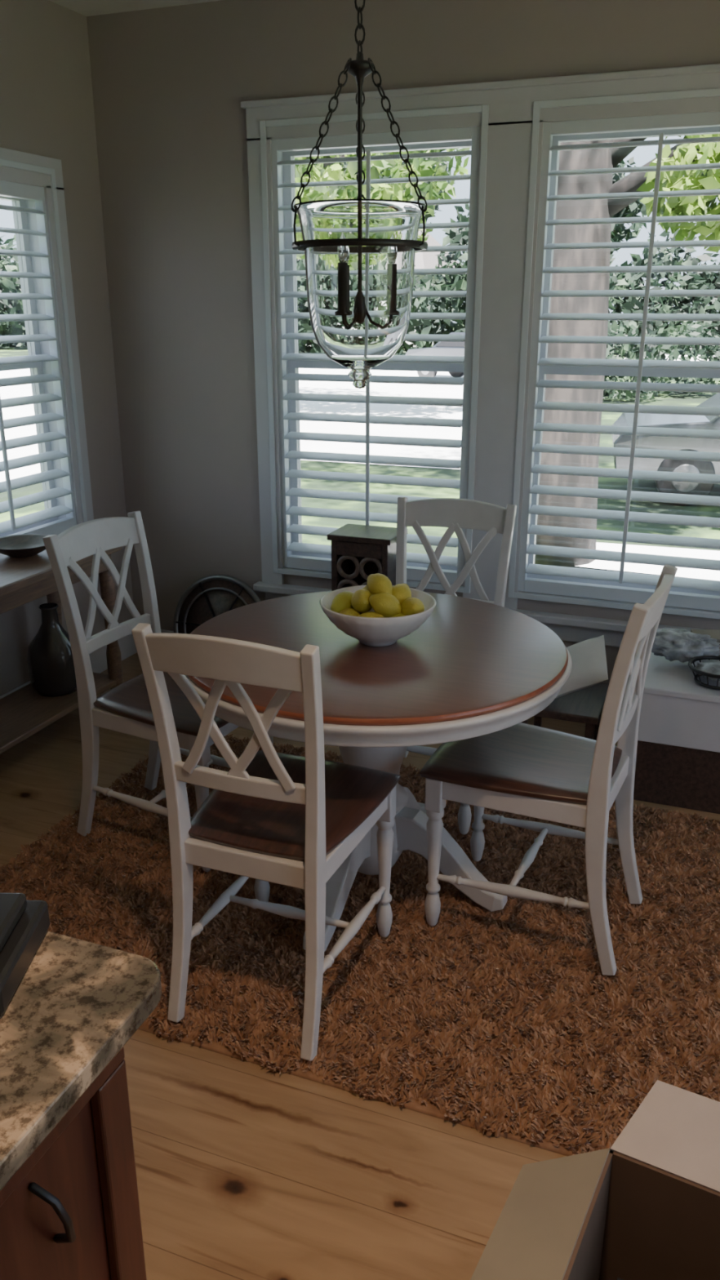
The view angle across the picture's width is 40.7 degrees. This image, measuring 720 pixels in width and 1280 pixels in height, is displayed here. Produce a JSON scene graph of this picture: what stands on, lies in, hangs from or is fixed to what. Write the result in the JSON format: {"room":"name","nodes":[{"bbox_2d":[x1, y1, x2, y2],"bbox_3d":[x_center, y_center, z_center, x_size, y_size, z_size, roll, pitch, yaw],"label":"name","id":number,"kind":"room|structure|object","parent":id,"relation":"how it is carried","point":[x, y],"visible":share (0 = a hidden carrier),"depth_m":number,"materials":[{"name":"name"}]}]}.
{"room":"dining room","nodes":[
{"label":"dining room","id":0,"kind":"room"},
{"bbox_2d":[0,0,133,696],"bbox_3d":[-2.471,-0.309,1.764,0.160,2.930,6.730,7,20,20],"label":"wall","id":1,"kind":"structure","parent":0,"point":[46,106],"depth_m":4.29,"materials":[{"name":"paint"}]},
{"bbox_2d":[0,147,93,537],"bbox_3d":[-1.579,-1.107,3.914,0.182,1.630,1.210,7,20,20],"label":"window","id":2,"kind":"structure","parent":1,"relation":"in","point":[22,220],"depth_m":4.28,"materials":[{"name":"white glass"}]},
{"bbox_2d":[0,158,87,536],"bbox_3d":[-1.518,-1.098,3.927,0.116,1.571,1.031,8,21,21],"label":"plantation shutter","id":3,"kind":"object","parent":2,"relation":"attached to","point":[10,189],"visible":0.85,"depth_m":4.21,"materials":[{"name":"white wood"}]},
{"bbox_2d":[0,633,137,698],"bbox_3d":[-2.391,1.023,2.181,0.018,0.140,6.710,7,20,20],"label":"baseboard","id":4,"kind":"structure","parent":1,"relation":"attached to","point":[98,659],"depth_m":4.88,"materials":[{"name":"white wood"}]},
{"bbox_2d":[48,0,222,16],"bbox_3d":[-0.034,-1.458,0.376,5.380,0.150,7.050,7,20,20],"label":"ceiling","id":5,"kind":"structure","parent":0,"point":[85,7],"depth_m":4.06,"materials":[{"name":"paint"}]},
{"bbox_2d":[291,0,427,388],"bbox_3d":[0.007,-1.333,2.373,0.362,1.392,0.354,7,20,20],"label":"pendant lantern","id":6,"kind":"object","parent":5,"relation":"hanging from","point":[360,253],"visible":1,"depth_m":2.39,"materials":[{"name":"glass"}]},
{"bbox_2d":[0,652,719,1279],"bbox_3d":[-0.034,1.476,1.392,5.380,0.200,7.050,7,20,20],"label":"floor","id":7,"kind":"structure","parent":0,"point":[245,1170],"depth_m":2.10,"materials":[{"name":"brown wood"}]},
{"bbox_2d":[0,534,123,754],"bbox_3d":[-1.469,0.164,3.669,0.390,0.790,1.520,7,20,20],"label":"console table","id":8,"kind":"object","parent":7,"relation":"on","point":[24,713],"visible":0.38,"depth_m":3.90,"materials":[{"name":"brown wood"}]},
{"bbox_2d":[0,533,48,557],"bbox_3d":[-1.361,-0.370,3.916,0.270,0.055,0.270,7,20,20],"label":"wooden bowl","id":9,"kind":"object","parent":8,"relation":"on","point":[24,545],"visible":0.84,"depth_m":3.96,"materials":[{"name":"brown wood"}]},
{"bbox_2d":[26,602,76,697],"bbox_3d":[-1.298,0.033,4.109,0.220,0.375,0.220,7,20,20],"label":"vase","id":10,"kind":"object","parent":8,"relation":"on","point":[50,661],"visible":0.92,"depth_m":4.04,"materials":[{"name":"black ceramic"}]},
{"bbox_2d":[0,930,161,1279],"bbox_3d":[-1.116,1.020,0.982,1.290,0.930,1.510,7,20,20],"label":"kitchen island","id":11,"kind":"object","parent":7,"relation":"on","point":[69,1206],"visible":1,"depth_m":1.21,"materials":[{"name":"stone"}]},
{"bbox_2d":[0,893,49,1016],"bbox_3d":[-0.560,0.376,1.248,0.260,0.110,0.190,0,19,1],"label":"desk phone","id":12,"kind":"object","parent":11,"relation":"on","point":[24,923],"visible":1,"depth_m":1.26,"materials":[{"name":"black plastic"}]},
{"bbox_2d":[173,574,261,634],"bbox_3d":[-0.687,-0.062,4.758,0.518,0.503,0.146,7,20,20],"label":"round metal tray","id":13,"kind":"object","parent":7,"relation":"on","point":[211,596],"visible":0.38,"depth_m":4.76,"materials":[{"name":"metal"}]},
{"bbox_2d":[0,733,719,1155],"bbox_3d":[0.260,0.799,2.989,2.830,0.032,1.667,7,20,20],"label":"shag rug","id":14,"kind":"object","parent":7,"relation":"on","point":[507,1022],"visible":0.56,"depth_m":2.67,"materials":[{"name":"brown carpet"}]},
{"bbox_2d":[42,511,273,871],"bbox_3d":[-0.627,0.154,3.223,0.592,1.058,0.454,9,21,24],"label":"dining chair","id":15,"kind":"object","parent":14,"relation":"on","point":[126,708],"visible":0.55,"depth_m":3.17,"materials":[{"name":"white wood"}]},
{"bbox_2d":[131,622,400,1061],"bbox_3d":[-0.200,0.409,2.485,0.454,1.058,0.592,7,20,20],"label":"dining chair","id":16,"kind":"object","parent":14,"relation":"on","point":[272,808],"visible":1,"depth_m":2.31,"materials":[{"name":"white wood"}]},
{"bbox_2d":[184,591,572,951],"bbox_3d":[0.039,0.379,2.961,1.138,0.794,1.138,7,20,20],"label":"pedestal dining table","id":17,"kind":"object","parent":14,"relation":"on","point":[474,668],"visible":0.58,"depth_m":2.68,"materials":[{"name":"brown wood"}]},
{"bbox_2d":[319,585,436,646],"bbox_3d":[0.052,-0.057,2.816,0.336,0.122,0.336,7,20,20],"label":"fruit bowl","id":18,"kind":"object","parent":17,"relation":"on","point":[372,632],"visible":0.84,"depth_m":2.71,"materials":[{"name":"white ceramic"}]},
{"bbox_2d":[330,573,424,617],"bbox_3d":[0.050,-0.101,2.803,0.269,0.185,0.229,-1,19,-2],"label":"pile","id":19,"kind":"object","parent":18,"relation":"in","point":[379,594],"visible":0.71,"depth_m":2.75,"materials":[{"name":"yellow food"}]},
{"bbox_2d":[395,497,516,834],"bbox_3d":[0.259,0.073,3.456,0.454,1.058,0.592,7,20,19],"label":"dining chair","id":20,"kind":"object","parent":14,"relation":"on","point":[455,514],"visible":0.29,"depth_m":3.54,"materials":[{"name":"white wood"}]},
{"bbox_2d":[419,564,677,975],"bbox_3d":[0.517,0.318,2.749,0.592,1.058,0.454,9,21,24],"label":"dining chair","id":21,"kind":"object","parent":14,"relation":"on","point":[523,769],"visible":0.93,"depth_m":2.67,"materials":[{"name":"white wood"}]},
{"bbox_2d":[327,523,408,591],"bbox_3d":[0.035,-0.092,4.375,0.290,0.810,0.240,7,20,20],"label":"lantern","id":22,"kind":"object","parent":7,"relation":"on","point":[358,552],"visible":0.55,"depth_m":4.20,"materials":[{"name":"brown wood"}]},
{"bbox_2d":[521,682,608,740],"bbox_3d":[0.808,0.353,3.886,0.320,0.290,0.380,7,20,20],"label":"stool","id":23,"kind":"object","parent":7,"relation":"on","point":[585,705],"visible":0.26,"depth_m":3.73,"materials":[{"name":"brown wood"}]},
{"bbox_2d":[555,635,608,698],"bbox_3d":[0.805,0.114,3.736,0.318,0.240,0.212,7,20,20],"label":"throw pillow","id":24,"kind":"object","parent":23,"relation":"on","point":[589,667],"visible":0.53,"depth_m":3.66,"materials":[{"name":"fabric"}]},
{"bbox_2d":[470,1080,719,1279],"bbox_3d":[0.581,1.121,1.446,0.786,0.434,0.640,10,22,27],"label":"cardboard box","id":25,"kind":"object","parent":7,"relation":"on","point":[646,1206],"visible":1,"depth_m":1.61,"materials":[{"name":"brown cardboard"}]},
{"bbox_2d":[633,652,719,813],"bbox_3d":[1.769,0.383,3.533,1.620,0.465,0.572,7,20,20],"label":"window bench","id":26,"kind":"object","parent":7,"relation":"on","point":[677,760],"visible":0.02,"depth_m":3.50,"materials":[{"name":"white painted wood"}]},
{"bbox_2d":[651,627,719,663],"bbox_3d":[1.200,0.021,3.643,0.303,0.119,0.193,7,20,20],"label":"plastic bag","id":27,"kind":"object","parent":26,"relation":"on","point":[682,645],"visible":0.89,"depth_m":3.60,"materials":[{"name":"grey plastic"}]},
{"bbox_2d":[688,655,719,689],"bbox_3d":[1.280,0.117,3.465,0.214,0.072,0.214,7,20,20],"label":"wire basket","id":28,"kind":"object","parent":26,"relation":"on","point":[709,668],"visible":1,"depth_m":3.44,"materials":[{"name":"metal"}]},
{"bbox_2d":[690,628,719,656],"bbox_3d":[1.397,0.014,3.768,0.204,0.074,0.124,2,19,6],"label":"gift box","id":29,"kind":"object","parent":26,"relation":"on","point":[714,633],"visible":0.29,"depth_m":3.78,"materials":[{"name":"brown cardboard"}]},
{"bbox_2d":[86,0,719,683],"bbox_3d":[1.201,-1.056,3.919,5.380,2.930,0.160,7,20,20],"label":"wall","id":30,"kind":"structure","parent":0,"point":[170,84],"depth_m":4.27,"materials":[{"name":"paint"}]},
{"bbox_2d":[160,629,173,633],"bbox_3d":[1.169,0.290,4.297,5.060,0.140,0.018,7,20,20],"label":"baseboard","id":31,"kind":"structure","parent":30,"relation":"attached to","point":[162,630],"depth_m":5.06,"materials":[{"name":"white wood"}]},
{"bbox_2d":[245,88,512,599],"bbox_3d":[0.083,-1.225,4.302,1.135,2.080,0.182,7,20,20],"label":"window","id":32,"kind":"structure","parent":30,"relation":"in","point":[499,101],"depth_m":4.12,"materials":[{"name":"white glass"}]},
{"bbox_2d":[259,104,488,593],"bbox_3d":[0.051,-1.204,4.256,0.980,1.956,0.105,7,20,20],"label":"plantation shutter","id":33,"kind":"object","parent":32,"relation":"attached to","point":[464,134],"visible":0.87,"depth_m":4.25,"materials":[{"name":"white wood"}]},
{"bbox_2d":[253,581,702,647],"bbox_3d":[0.582,-0.087,4.378,2.340,0.120,0.065,7,20,20],"label":"trim","id":34,"kind":"structure","parent":30,"relation":"attached to","point":[570,628],"depth_m":4.25,"materials":[{"name":"white wood"}]},
{"bbox_2d":[240,63,719,109],"bbox_3d":[0.582,-2.112,3.694,2.310,0.025,0.035,7,20,20],"label":"trim","id":35,"kind":"structure","parent":30,"relation":"attached to","point":[715,68],"depth_m":3.70,"materials":[{"name":"white wood"}]},
{"bbox_2d":[488,71,719,609],"bbox_3d":[1.143,-1.092,3.917,1.135,2.080,0.182,7,20,20],"label":"window","id":36,"kind":"structure","parent":30,"relation":"in","point":[523,99],"depth_m":3.86,"materials":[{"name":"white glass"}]},
{"bbox_2d":[507,88,719,619],"bbox_3d":[1.120,-1.070,3.868,0.960,1.956,0.105,7,20,20],"label":"plantation shutter","id":37,"kind":"object","parent":36,"relation":"attached to","point":[678,599],"visible":0.98,"depth_m":3.93,"materials":[{"name":"white wood"}]},
{"label":"outside","id":38,"kind":"structure","parent":0,"visible":0},
{"bbox_2d":[0,324,719,581],"bbox_3d":[2.123,-13.342,45.527,150.000,0.120,150.000,7,20,20],"label":"ground","id":39,"kind":"structure","parent":38,"point":[418,390],"depth_m":14.27,"materials":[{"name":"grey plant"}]},
{"bbox_2d":[0,204,719,355],"bbox_3d":[7.084,-17.145,44.831,67.016,7.362,12.128,5,20,13],"label":"hedge","id":40,"kind":"object","parent":39,"relation":"on","point":[460,237],"visible":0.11,"depth_m":44.12,"materials":[{"name":"green plant"}]},
{"bbox_2d":[297,230,458,346],"bbox_3d":[-1.871,-20.808,57.033,15.000,6.500,10.000,7,20,20],"label":"neighboring house","id":41,"kind":"structure","parent":39,"relation":"on","point":[422,260],"depth_m":52.76,"materials":[{"name":"white"}]},
{"bbox_2d":[294,147,470,259],"bbox_3d":[-1.577,-8.561,19.254,12.165,8.111,5.065,17,25,40],"label":"oak tree","id":42,"kind":"object","parent":39,"relation":"on","point":[328,171],"visible":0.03,"depth_m":16.19,"materials":[{"name":"green plant"}]},
{"bbox_2d":[404,332,465,377],"bbox_3d":[3.656,-8.619,29.537,4.500,1.460,1.840,16,25,38],"label":"parked car","id":43,"kind":"object","parent":39,"relation":"on","point":[442,348],"visible":0.16,"depth_m":29.43,"materials":[{"name":"paint"}]},
{"bbox_2d":[332,152,647,254],"bbox_3d":[-9.647,-19.265,41.043,83.617,11.416,46.387,-13,23,-33],"label":"trees","id":44,"kind":"object","parent":39,"relation":"on","point":[619,233],"visible":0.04,"depth_m":53.54,"materials":[{"name":"green plant"}]},
{"bbox_2d":[534,133,719,568],"bbox_3d":[2.989,-4.330,7.090,8.811,8.078,6.568,-1,19,-2],"label":"maple tree","id":45,"kind":"object","parent":39,"relation":"on","point":[698,153],"visible":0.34,"depth_m":7.98,"materials":[{"name":"green plant"}]},
{"bbox_2d":[603,320,719,400],"bbox_3d":[-5.936,-5.727,19.136,36.646,2.600,11.543,-2,19,-5],"label":"bushes","id":46,"kind":"object","parent":39,"relation":"on","point":[651,351],"visible":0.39,"depth_m":23.86,"materials":[{"name":"green plant"}]},
{"bbox_2d":[611,392,719,506],"bbox_3d":[5.359,-2.438,11.715,4.500,1.460,1.840,4,20,12],"label":"parked car","id":47,"kind":"object","parent":39,"relation":"on","point":[644,420],"visible":0.51,"depth_m":11.31,"materials":[{"name":"paint"}]}
]}

